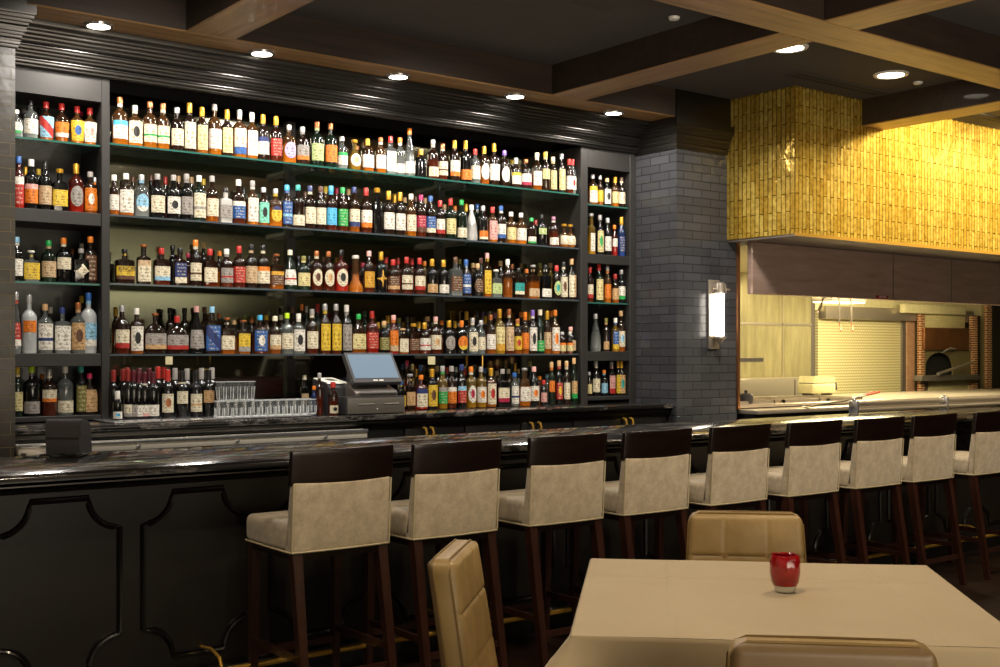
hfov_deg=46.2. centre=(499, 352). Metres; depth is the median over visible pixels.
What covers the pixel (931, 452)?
bar stool
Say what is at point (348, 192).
liquor bottle
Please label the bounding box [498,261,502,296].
liquor bottle
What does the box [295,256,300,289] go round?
liquor bottle
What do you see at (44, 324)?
liquor bottle
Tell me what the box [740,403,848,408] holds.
countertop
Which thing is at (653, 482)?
bar stool
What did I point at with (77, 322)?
liquor bottle
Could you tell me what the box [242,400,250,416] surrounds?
glass
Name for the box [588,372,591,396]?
liquor bottle
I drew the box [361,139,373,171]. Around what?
liquor bottle
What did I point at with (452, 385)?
liquor bottle
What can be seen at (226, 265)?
liquor bottle
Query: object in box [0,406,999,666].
bar counter
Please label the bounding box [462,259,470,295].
liquor bottle
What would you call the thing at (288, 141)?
liquor bottle
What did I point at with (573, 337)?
liquor bottle
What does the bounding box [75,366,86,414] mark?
liquor bottle
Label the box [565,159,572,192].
liquor bottle
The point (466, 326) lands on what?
liquor bottle
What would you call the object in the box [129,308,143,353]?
liquor bottle
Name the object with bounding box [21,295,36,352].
liquor bottle
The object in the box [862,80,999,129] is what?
trim
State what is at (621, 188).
liquor bottle
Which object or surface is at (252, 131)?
liquor bottle
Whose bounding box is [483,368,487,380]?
liquor bottle
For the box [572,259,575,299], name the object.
liquor bottle
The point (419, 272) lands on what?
liquor bottle
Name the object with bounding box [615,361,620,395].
liquor bottle
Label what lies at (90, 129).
liquor bottle
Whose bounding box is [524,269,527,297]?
liquor bottle
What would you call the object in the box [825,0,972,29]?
trim
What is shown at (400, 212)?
liquor bottle
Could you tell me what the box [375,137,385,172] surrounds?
liquor bottle
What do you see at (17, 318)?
liquor bottle
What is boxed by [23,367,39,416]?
liquor bottle
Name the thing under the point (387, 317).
liquor bottle
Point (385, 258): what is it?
liquor bottle
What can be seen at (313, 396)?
liquor bottle
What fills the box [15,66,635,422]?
shelving
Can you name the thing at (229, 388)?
pint glass
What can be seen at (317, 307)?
liquor bottle
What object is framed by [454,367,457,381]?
liquor bottle
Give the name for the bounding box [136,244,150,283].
liquor bottle
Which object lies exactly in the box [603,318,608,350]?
liquor bottle
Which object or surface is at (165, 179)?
liquor bottle
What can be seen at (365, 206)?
liquor bottle
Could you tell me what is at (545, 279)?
liquor bottle
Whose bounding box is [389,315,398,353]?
liquor bottle
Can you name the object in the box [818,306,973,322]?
range hood
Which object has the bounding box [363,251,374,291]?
liquor bottle
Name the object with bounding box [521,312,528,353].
liquor bottle
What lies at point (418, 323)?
liquor bottle
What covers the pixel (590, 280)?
liquor bottle
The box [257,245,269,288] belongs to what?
liquor bottle
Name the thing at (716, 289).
wall sconce
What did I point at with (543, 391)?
liquor bottle
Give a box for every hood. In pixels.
[727,85,999,312]
[922,328,968,349]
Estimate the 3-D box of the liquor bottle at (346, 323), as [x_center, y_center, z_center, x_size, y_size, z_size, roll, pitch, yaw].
[-1.037,-0.159,7.926,0.073,0.330,0.074,0,0,-27]
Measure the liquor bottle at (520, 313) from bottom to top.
0.324 m
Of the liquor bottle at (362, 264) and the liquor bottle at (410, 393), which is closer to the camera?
the liquor bottle at (410, 393)
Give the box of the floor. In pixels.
[353,546,999,666]
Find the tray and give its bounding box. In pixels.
[91,414,312,423]
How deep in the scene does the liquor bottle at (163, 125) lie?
7.12 m
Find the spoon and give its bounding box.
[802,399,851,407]
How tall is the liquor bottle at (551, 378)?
0.325 m
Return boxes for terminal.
[342,353,401,396]
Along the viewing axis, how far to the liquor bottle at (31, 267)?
6.65 m
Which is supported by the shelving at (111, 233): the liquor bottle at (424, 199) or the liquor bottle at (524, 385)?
the liquor bottle at (424, 199)
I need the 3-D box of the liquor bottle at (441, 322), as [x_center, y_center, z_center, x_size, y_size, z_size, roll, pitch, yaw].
[-0.431,-0.117,8.649,0.054,0.245,0.054,0,0,-25]
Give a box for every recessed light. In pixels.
[83,21,113,30]
[248,49,274,57]
[386,73,410,79]
[504,93,526,99]
[603,110,623,115]
[775,44,808,52]
[873,70,908,79]
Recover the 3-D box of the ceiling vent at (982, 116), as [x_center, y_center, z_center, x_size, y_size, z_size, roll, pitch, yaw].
[4.116,-2.035,10.078,1.400,0.010,0.140,0,0,-37]
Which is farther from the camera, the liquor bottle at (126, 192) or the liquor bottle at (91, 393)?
the liquor bottle at (126, 192)
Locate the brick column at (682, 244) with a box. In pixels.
[636,148,736,422]
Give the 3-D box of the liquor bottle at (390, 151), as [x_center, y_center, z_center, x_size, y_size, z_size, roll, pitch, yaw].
[-0.758,-1.369,8.130,0.075,0.263,0.053,0,0,-37]
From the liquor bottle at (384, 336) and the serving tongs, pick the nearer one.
the liquor bottle at (384, 336)
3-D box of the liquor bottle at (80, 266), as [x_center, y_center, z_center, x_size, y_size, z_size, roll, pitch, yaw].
[-2.442,-0.507,6.838,0.095,0.204,0.068,0,0,-37]
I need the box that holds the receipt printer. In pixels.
[313,378,346,413]
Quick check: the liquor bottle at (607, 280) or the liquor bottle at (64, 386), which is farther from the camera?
the liquor bottle at (607, 280)
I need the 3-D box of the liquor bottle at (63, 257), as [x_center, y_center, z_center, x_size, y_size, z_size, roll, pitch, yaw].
[-2.527,-0.535,6.790,0.084,0.261,0.085,0,0,-32]
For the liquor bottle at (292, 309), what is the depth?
7.90 m
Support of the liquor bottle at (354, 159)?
on the shelving at (111, 233)
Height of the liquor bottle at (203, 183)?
0.298 m
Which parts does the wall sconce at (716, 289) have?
plate, glass rod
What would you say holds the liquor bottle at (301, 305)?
on the shelving at (111, 233)
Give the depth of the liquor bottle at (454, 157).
8.44 m
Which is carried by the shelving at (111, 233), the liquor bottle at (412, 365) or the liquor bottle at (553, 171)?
the liquor bottle at (553, 171)
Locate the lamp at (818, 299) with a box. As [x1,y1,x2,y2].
[812,297,865,303]
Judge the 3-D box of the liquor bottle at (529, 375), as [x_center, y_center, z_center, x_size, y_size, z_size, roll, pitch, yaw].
[0.232,0.227,9.064,0.058,0.331,0.058,0,0,-24]
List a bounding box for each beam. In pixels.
[186,0,313,39]
[654,0,999,88]
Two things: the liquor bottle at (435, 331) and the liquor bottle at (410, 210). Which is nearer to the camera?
the liquor bottle at (410, 210)
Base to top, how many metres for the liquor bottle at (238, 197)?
0.283 m
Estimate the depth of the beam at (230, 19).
6.42 m
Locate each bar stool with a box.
[245,444,396,666]
[364,438,507,666]
[478,433,607,666]
[569,428,691,634]
[654,423,770,559]
[732,419,845,563]
[799,416,910,564]
[856,413,966,585]
[917,411,999,579]
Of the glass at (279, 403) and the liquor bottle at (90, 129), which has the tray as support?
the glass at (279, 403)
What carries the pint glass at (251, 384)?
on the glass at (254, 403)
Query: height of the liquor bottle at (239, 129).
0.307 m
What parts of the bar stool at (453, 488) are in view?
leg, seat, leg, seat frame, leg, backrest, crest rail, leg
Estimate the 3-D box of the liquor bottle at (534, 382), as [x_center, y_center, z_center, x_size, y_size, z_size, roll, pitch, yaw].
[0.256,0.248,8.820,0.074,0.291,0.076,0,0,-24]
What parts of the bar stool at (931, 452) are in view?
leg, leg, seat, leg, seat frame, backrest, crest rail, leg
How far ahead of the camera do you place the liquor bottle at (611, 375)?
9.38 m
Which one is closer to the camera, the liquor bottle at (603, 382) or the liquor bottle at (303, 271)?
the liquor bottle at (303, 271)
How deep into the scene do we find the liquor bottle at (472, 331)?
8.54 m
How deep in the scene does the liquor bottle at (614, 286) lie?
9.40 m
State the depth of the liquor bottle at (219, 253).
7.56 m
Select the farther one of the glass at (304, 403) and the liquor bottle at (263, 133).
the liquor bottle at (263, 133)
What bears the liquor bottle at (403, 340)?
on the shelving at (111, 233)
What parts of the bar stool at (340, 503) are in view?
leg, seat, leg, seat frame, leg, backrest, crest rail, leg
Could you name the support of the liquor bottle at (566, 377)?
on the countertop at (417, 422)
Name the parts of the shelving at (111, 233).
panel, glass shelf, glass shelf, rail, glass shelf, glass shelf, glass shelf, panel, glass shelf, glass shelf, glass shelf, glass shelf, glass shelf, glass shelf, panel, glass shelf, glass shelf, rail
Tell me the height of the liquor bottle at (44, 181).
0.280 m
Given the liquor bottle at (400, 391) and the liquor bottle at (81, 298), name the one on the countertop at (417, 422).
the liquor bottle at (400, 391)
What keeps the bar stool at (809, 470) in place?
on the floor
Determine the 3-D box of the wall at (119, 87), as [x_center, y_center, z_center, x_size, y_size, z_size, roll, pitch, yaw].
[-3.155,-0.280,6.856,11.340,3.520,0.180,0,0,-37]
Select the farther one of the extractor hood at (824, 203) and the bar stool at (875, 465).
the extractor hood at (824, 203)
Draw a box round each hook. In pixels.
[838,298,841,331]
[850,299,853,331]
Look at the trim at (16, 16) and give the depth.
6.08 m
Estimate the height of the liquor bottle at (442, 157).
0.259 m
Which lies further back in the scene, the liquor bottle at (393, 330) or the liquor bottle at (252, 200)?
the liquor bottle at (393, 330)
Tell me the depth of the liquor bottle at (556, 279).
9.03 m
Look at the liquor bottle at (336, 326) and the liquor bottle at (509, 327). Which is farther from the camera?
the liquor bottle at (509, 327)
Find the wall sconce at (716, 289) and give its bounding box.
[708,280,729,348]
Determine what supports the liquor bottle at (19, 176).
on the shelving at (111, 233)
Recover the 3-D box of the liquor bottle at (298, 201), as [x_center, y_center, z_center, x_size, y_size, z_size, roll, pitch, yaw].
[-1.327,-0.961,7.707,0.086,0.286,0.088,0,0,-28]
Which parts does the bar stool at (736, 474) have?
leg, seat, leg, seat frame, backrest, crest rail, leg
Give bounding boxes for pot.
[740,390,752,403]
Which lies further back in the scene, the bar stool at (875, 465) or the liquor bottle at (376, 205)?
the liquor bottle at (376, 205)
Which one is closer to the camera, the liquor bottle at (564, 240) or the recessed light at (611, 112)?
the recessed light at (611, 112)
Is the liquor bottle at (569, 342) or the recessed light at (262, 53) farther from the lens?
the liquor bottle at (569, 342)
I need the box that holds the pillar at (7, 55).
[0,46,14,456]
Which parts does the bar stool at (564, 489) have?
leg, seat, leg, seat frame, leg, backrest, crest rail, leg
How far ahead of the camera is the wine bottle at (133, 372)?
6.79 m
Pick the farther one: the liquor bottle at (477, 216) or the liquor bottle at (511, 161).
the liquor bottle at (511, 161)
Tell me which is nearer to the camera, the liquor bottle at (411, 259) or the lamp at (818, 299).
the liquor bottle at (411, 259)
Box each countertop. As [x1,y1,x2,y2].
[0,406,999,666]
[15,395,672,455]
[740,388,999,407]
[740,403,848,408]
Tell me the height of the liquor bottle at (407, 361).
0.339 m
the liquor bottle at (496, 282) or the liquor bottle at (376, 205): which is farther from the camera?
the liquor bottle at (496, 282)
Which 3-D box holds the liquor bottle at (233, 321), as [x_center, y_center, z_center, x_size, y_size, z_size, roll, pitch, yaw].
[-1.735,-0.105,7.649,0.055,0.221,0.055,0,0,-29]
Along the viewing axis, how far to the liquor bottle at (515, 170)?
8.78 m
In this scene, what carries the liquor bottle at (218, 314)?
on the shelving at (111, 233)
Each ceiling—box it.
[288,0,999,129]
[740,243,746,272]
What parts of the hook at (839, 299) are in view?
rod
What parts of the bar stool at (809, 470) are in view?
seat, leg, leg, seat frame, backrest, crest rail, leg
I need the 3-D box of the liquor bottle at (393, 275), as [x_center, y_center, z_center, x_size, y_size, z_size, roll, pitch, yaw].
[-0.744,-0.531,8.158,0.091,0.237,0.092,0,0,-26]
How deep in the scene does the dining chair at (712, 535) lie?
4.34 m
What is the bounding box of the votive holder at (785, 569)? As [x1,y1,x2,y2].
[770,552,800,592]
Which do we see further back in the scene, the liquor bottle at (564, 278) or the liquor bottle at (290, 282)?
the liquor bottle at (564, 278)
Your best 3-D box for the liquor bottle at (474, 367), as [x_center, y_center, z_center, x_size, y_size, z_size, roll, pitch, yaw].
[-0.195,0.245,8.736,0.056,0.296,0.056,0,0,-25]
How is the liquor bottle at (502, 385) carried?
on the countertop at (417, 422)
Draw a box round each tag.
[165,356,172,363]
[428,356,434,363]
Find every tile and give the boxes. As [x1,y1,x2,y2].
[815,310,899,394]
[906,321,914,390]
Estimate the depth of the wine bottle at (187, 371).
7.16 m
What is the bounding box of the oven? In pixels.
[900,304,979,390]
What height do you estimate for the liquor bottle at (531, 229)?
0.206 m
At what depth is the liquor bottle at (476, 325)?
8.83 m
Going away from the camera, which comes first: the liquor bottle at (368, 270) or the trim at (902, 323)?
the liquor bottle at (368, 270)
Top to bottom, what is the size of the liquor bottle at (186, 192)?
0.287 m
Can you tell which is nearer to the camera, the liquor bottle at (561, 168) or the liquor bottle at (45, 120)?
the liquor bottle at (45, 120)
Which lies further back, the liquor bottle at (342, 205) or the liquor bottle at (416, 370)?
the liquor bottle at (416, 370)
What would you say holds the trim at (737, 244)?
attached to the brick column at (682, 244)
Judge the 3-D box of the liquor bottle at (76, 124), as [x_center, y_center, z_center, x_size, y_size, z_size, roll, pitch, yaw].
[-2.464,-1.326,6.834,0.084,0.219,0.085,0,0,-31]
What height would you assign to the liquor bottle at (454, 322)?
0.244 m
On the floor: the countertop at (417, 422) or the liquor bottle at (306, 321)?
the countertop at (417, 422)
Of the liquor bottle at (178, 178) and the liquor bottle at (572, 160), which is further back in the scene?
the liquor bottle at (572, 160)
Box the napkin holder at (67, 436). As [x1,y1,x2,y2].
[45,419,91,456]
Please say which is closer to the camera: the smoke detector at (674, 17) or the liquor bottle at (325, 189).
the smoke detector at (674, 17)
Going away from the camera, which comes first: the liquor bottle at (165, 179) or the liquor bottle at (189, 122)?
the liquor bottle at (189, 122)
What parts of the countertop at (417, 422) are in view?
door, door, edge moulding, door, cash drawer, door, door, door, door, door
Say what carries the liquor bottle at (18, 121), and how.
on the shelving at (111, 233)
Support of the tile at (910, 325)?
attached to the wall at (869, 303)
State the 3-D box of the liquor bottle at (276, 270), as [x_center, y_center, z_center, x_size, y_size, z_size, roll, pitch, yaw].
[-1.448,-0.527,7.601,0.088,0.229,0.062,0,0,-37]
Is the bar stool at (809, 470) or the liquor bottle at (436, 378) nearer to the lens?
the bar stool at (809, 470)
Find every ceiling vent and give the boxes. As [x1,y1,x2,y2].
[785,72,889,95]
[966,113,999,123]
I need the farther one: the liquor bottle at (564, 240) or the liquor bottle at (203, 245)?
the liquor bottle at (564, 240)
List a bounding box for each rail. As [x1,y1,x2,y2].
[200,525,999,666]
[849,395,999,413]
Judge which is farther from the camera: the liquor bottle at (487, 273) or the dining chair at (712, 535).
the liquor bottle at (487, 273)
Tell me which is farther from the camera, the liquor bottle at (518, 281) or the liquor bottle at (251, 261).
the liquor bottle at (518, 281)
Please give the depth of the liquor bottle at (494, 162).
8.65 m
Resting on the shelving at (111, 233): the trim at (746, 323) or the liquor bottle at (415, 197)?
the liquor bottle at (415, 197)
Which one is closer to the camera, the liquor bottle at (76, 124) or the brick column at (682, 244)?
the liquor bottle at (76, 124)
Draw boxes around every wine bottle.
[109,370,117,418]
[113,391,121,419]
[118,369,124,417]
[123,369,131,419]
[131,370,136,418]
[136,368,141,384]
[136,372,142,418]
[142,372,148,418]
[146,368,151,385]
[148,372,158,418]
[155,366,162,416]
[161,367,166,382]
[161,369,173,417]
[171,368,177,415]
[176,370,187,417]
[184,368,191,415]
[190,370,201,416]
[199,368,204,387]
[202,369,214,416]
[209,367,216,399]
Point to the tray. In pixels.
(174, 419)
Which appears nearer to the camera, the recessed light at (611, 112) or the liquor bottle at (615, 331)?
the recessed light at (611, 112)
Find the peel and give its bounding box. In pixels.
[937,361,973,375]
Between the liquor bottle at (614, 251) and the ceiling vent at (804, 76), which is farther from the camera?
the liquor bottle at (614, 251)
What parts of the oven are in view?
panel, tile panel, tile panel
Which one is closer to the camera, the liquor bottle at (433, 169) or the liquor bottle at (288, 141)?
the liquor bottle at (288, 141)
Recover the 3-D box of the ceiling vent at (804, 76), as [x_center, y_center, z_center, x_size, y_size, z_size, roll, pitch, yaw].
[2.569,-2.035,8.891,1.100,0.010,0.140,0,0,-37]
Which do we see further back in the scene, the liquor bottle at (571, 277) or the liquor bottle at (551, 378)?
the liquor bottle at (571, 277)
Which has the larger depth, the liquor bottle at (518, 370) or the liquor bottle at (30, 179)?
the liquor bottle at (518, 370)
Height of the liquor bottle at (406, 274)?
0.260 m
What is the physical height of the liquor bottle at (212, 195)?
0.290 m
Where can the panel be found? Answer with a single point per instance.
(756, 341)
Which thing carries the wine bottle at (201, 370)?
on the tray
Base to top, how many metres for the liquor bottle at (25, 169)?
0.272 m
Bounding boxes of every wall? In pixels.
[110,79,578,151]
[811,297,980,315]
[965,316,979,388]
[984,305,991,388]
[992,305,999,388]
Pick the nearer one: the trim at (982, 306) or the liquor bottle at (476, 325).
the liquor bottle at (476, 325)
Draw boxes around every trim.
[0,0,36,49]
[15,18,651,153]
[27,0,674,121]
[552,16,812,100]
[635,89,734,155]
[736,243,739,409]
[740,322,811,325]
[782,296,782,376]
[811,299,814,394]
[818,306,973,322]
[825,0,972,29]
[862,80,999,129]
[900,321,905,391]
[915,321,916,390]
[980,305,983,388]
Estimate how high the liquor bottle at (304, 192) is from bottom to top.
0.279 m
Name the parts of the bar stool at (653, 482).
leg, seat, leg, leg, seat frame, backrest, crest rail, leg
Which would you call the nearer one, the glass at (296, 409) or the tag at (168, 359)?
the tag at (168, 359)
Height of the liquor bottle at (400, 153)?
0.261 m
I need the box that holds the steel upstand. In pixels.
[740,377,801,396]
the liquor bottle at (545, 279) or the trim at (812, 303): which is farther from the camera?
the trim at (812, 303)
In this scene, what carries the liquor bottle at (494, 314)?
on the shelving at (111, 233)
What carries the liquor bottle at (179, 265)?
on the shelving at (111, 233)
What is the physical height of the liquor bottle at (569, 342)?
0.170 m
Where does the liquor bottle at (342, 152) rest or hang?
on the shelving at (111, 233)
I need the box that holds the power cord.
[36,453,86,458]
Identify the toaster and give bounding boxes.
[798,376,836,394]
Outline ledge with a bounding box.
[15,429,367,455]
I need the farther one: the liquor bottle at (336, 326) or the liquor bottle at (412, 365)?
the liquor bottle at (412, 365)
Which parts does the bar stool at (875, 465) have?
leg, seat, leg, leg, seat frame, backrest, crest rail, leg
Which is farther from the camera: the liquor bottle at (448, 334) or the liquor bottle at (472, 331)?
the liquor bottle at (472, 331)
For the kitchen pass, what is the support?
on the floor
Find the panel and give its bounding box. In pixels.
[740,273,810,377]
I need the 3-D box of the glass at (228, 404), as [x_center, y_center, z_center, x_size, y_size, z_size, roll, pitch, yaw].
[-1.630,0.337,7.043,0.060,0.096,0.060,0,0,-37]
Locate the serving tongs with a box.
[851,391,879,398]
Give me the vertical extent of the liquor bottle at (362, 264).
0.219 m
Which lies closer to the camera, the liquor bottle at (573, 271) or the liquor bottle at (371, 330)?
the liquor bottle at (371, 330)
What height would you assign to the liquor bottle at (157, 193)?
0.270 m
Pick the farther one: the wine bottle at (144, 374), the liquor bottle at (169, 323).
the liquor bottle at (169, 323)
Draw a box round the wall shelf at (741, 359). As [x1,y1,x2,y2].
[740,358,763,361]
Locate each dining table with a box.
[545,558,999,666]
[607,636,992,647]
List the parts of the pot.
pot, lid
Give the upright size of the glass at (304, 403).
0.096 m
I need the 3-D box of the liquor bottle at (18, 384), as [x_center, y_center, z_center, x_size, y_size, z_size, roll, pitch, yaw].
[-2.724,0.220,6.622,0.055,0.281,0.057,0,0,-32]
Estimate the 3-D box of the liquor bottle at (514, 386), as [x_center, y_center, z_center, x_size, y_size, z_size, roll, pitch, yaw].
[0.108,0.269,8.700,0.065,0.248,0.067,0,0,-24]
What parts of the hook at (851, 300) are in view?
rod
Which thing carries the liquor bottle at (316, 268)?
on the shelving at (111, 233)
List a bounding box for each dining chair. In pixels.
[427,539,497,666]
[686,510,806,562]
[725,634,938,666]
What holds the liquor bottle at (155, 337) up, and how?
on the shelving at (111, 233)
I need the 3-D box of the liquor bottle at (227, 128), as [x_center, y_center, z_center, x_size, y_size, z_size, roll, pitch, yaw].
[-1.722,-1.385,7.398,0.073,0.295,0.075,0,0,-29]
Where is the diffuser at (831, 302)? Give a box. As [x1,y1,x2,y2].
[813,301,864,303]
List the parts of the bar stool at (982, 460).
leg, leg, seat, seat frame, leg, backrest, crest rail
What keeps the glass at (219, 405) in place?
on the tray
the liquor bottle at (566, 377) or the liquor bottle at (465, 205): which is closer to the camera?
the liquor bottle at (465, 205)
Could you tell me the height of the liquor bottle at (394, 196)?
0.321 m
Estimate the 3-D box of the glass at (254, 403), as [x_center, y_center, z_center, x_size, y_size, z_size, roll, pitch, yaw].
[-1.496,0.337,7.146,0.060,0.096,0.060,0,0,-37]
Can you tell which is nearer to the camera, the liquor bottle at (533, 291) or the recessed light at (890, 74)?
the recessed light at (890, 74)
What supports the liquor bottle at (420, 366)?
on the countertop at (417, 422)
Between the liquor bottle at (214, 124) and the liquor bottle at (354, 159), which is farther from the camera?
the liquor bottle at (354, 159)
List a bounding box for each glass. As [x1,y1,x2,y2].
[215,381,226,400]
[215,401,224,417]
[222,381,234,400]
[224,401,233,416]
[229,381,240,400]
[233,401,241,416]
[236,381,247,399]
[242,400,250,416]
[247,381,255,399]
[249,400,258,415]
[259,400,267,415]
[267,400,275,415]
[276,400,283,414]
[283,399,292,414]
[292,399,300,414]
[300,399,308,414]
[308,399,316,413]
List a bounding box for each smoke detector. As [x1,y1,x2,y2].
[668,15,679,20]
[913,81,922,84]
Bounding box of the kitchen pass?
[737,388,999,418]
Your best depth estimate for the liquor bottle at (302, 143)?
7.69 m
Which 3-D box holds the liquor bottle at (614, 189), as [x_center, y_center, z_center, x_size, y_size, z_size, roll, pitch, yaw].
[0.924,-1.293,9.421,0.061,0.242,0.063,0,0,-22]
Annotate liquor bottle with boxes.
[15,109,22,136]
[15,156,23,207]
[15,237,22,280]
[15,292,20,352]
[15,367,22,416]
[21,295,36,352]
[23,100,37,137]
[23,167,27,176]
[23,250,39,281]
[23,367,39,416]
[24,159,37,208]
[36,108,41,137]
[36,169,40,178]
[37,304,52,352]
[38,101,53,139]
[38,162,51,209]
[40,374,43,413]
[41,240,55,281]
[41,369,56,415]
[48,307,53,322]
[52,169,67,210]
[53,308,70,352]
[54,103,68,141]
[56,238,70,282]
[57,366,72,415]
[68,164,83,211]
[69,106,84,142]
[70,249,74,282]
[70,302,84,352]
[72,248,88,282]
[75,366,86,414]
[79,111,83,118]
[79,296,83,313]
[80,293,96,352]
[84,108,96,144]
[84,172,96,212]
[84,236,96,283]
[86,373,97,414]
[110,175,118,214]
[112,97,127,144]
[112,307,117,353]
[114,249,134,283]
[114,305,129,353]
[118,173,133,215]
[128,105,142,145]
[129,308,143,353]
[130,177,135,188]
[134,175,148,216]
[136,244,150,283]
[143,101,156,147]
[144,313,166,353]
[148,175,153,216]
[150,174,164,217]
[153,248,169,284]
[157,103,169,148]
[163,177,167,217]
[165,308,174,332]
[166,175,180,218]
[166,316,188,353]
[169,245,175,284]
[170,107,183,150]
[173,248,186,285]
[176,176,180,189]
[180,174,192,219]
[180,308,188,353]
[183,103,195,151]
[186,253,189,285]
[189,177,193,189]
[189,306,203,353]
[190,240,201,285]
[193,175,205,220]
[196,107,207,152]
[201,179,205,189]
[201,242,206,285]
[201,307,206,333]
[203,249,217,286]
[204,306,220,353]
[206,176,218,221]
[208,104,221,154]
[217,251,221,286]
[217,313,222,328]
[219,188,232,222]
[220,249,232,286]
[220,318,234,353]
[222,110,232,155]
[231,179,245,223]
[232,320,236,353]
[233,110,246,157]
[233,246,245,287]
[237,320,249,353]
[242,188,245,223]
[245,244,257,287]
[246,180,258,224]
[247,112,257,158]
[248,318,253,353]
[252,315,267,353]
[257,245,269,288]
[258,114,268,159]
[259,187,268,224]
[264,315,269,353]
[269,189,281,225]
[269,316,280,353]
[270,116,281,160]
[270,254,283,288]
[278,315,282,328]
[281,313,293,353]
[282,125,295,162]
[282,185,292,226]
[284,250,296,289]
[289,307,295,326]
[292,185,304,227]
[293,314,304,353]
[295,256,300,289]
[296,127,308,163]
[297,256,309,289]
[300,304,303,325]
[300,375,308,397]
[303,191,306,200]
[304,186,315,228]
[304,306,308,353]
[306,309,317,353]
[307,256,310,267]
[310,122,323,165]
[310,251,322,290]
[311,386,315,398]
[314,304,319,353]
[316,186,325,229]
[316,373,322,414]
[319,304,330,353]
[322,251,334,290]
[323,186,327,201]
[324,123,336,166]
[326,186,336,229]
[328,382,337,414]
[331,304,341,353]
[334,188,338,202]
[334,250,347,291]
[337,136,347,168]
[337,187,347,230]
[341,305,351,353]
[346,189,350,202]
[348,139,360,169]
[348,187,359,231]
[348,255,362,291]
[352,314,365,352]
[359,263,364,285]
[360,188,371,232]
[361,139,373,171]
[362,311,366,328]
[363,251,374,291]
[365,311,378,352]
[372,188,381,233]
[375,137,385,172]
[375,252,386,292]
[379,321,389,352]
[382,191,394,234]
[384,257,388,270]
[385,136,395,173]
[386,316,389,331]
[387,259,399,292]
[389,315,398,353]
[392,194,396,207]
[394,192,405,234]
[396,138,404,174]
[396,258,400,272]
[396,381,405,405]
[397,318,401,335]
[398,329,408,353]
[400,257,412,293]
[403,197,406,209]
[404,360,408,389]
[405,128,414,175]
[405,317,410,336]
[405,374,415,409]
[406,194,415,235]
[408,324,419,353]
[410,258,414,293]
[411,364,414,384]
[414,196,416,208]
[414,258,424,293]
[415,149,426,176]
[415,369,417,385]
[415,375,427,408]
[416,195,425,236]
[416,322,420,332]
[418,365,421,383]
[419,323,430,353]
[423,198,426,208]
[423,261,426,293]
[425,317,430,332]
[426,196,435,237]
[426,259,437,294]
[426,369,437,408]
[428,139,438,178]
[430,317,440,353]
[434,366,438,382]
[435,200,444,237]
[437,366,447,408]
[438,144,447,179]
[438,260,448,294]
[440,321,443,353]
[443,321,454,353]
[445,198,455,238]
[445,367,448,379]
[447,366,456,407]
[449,140,459,180]
[449,257,462,295]
[453,321,456,331]
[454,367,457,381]
[455,321,467,353]
[456,200,466,239]
[456,364,466,407]
[460,141,471,181]
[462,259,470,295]
[463,311,469,330]
[464,204,468,219]
[466,367,475,407]
[467,205,477,240]
[467,318,477,353]
[471,149,479,182]
[471,263,474,276]
[471,263,483,295]
[472,366,476,379]
[474,311,478,330]
[475,204,479,240]
[476,367,485,406]
[478,206,487,240]
[478,320,485,353]
[479,146,488,183]
[479,258,482,273]
[483,253,491,296]
[483,316,486,353]
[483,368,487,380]
[485,315,495,353]
[486,368,495,406]
[488,207,497,241]
[489,143,499,184]
[491,269,501,296]
[493,313,496,325]
[494,309,504,353]
[495,371,498,380]
[496,369,509,406]
[497,206,505,242]
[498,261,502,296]
[500,150,509,185]
[503,259,511,297]
[505,309,513,353]
[506,212,515,242]
[506,369,511,404]
[510,160,513,186]
[510,264,515,297]
[510,373,518,405]
[511,158,520,187]
[513,268,524,297]
[514,319,521,353]
[514,363,516,380]
[516,213,526,243]
[517,369,519,383]
[519,312,522,328]
[519,368,530,405]
[521,159,531,188]
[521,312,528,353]
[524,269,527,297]
[526,361,531,379]
[527,218,535,244]
[527,265,539,297]
[527,312,530,324]
[528,310,536,353]
[529,367,538,404]
[532,152,541,189]
[536,214,546,245]
[536,310,544,353]
[537,263,542,298]
[538,376,541,403]
[540,265,551,298]
[540,380,546,404]
[542,152,549,190]
[544,311,550,353]
[545,374,548,402]
[548,216,558,245]
[548,263,553,298]
[548,362,554,404]
[549,311,552,324]
[550,157,556,191]
[551,310,559,353]
[552,265,560,298]
[555,360,562,404]
[558,154,564,191]
[559,224,569,246]
[559,332,565,353]
[560,262,567,299]
[563,361,569,403]
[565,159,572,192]
[565,327,575,353]
[566,332,572,353]
[567,224,575,247]
[567,259,574,299]
[571,159,575,193]
[571,358,577,403]
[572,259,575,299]
[588,174,597,203]
[588,213,594,253]
[588,267,592,301]
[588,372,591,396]
[590,314,600,350]
[592,361,599,395]
[594,264,602,301]
[596,215,603,254]
[597,175,602,204]
[600,370,607,395]
[603,178,610,205]
[603,266,610,302]
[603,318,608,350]
[604,218,611,254]
[608,362,614,395]
[611,177,618,206]
[611,225,617,255]
[611,274,618,302]
[611,318,618,350]
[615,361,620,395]
[617,270,624,302]
[617,311,624,351]
[618,217,624,255]
[619,177,624,206]
[619,361,624,395]
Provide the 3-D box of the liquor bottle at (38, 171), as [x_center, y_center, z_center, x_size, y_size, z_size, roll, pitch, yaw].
[-2.714,-0.949,6.898,0.044,0.267,0.044,0,0,-32]
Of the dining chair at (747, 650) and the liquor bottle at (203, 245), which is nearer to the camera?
the dining chair at (747, 650)
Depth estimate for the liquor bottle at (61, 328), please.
6.75 m

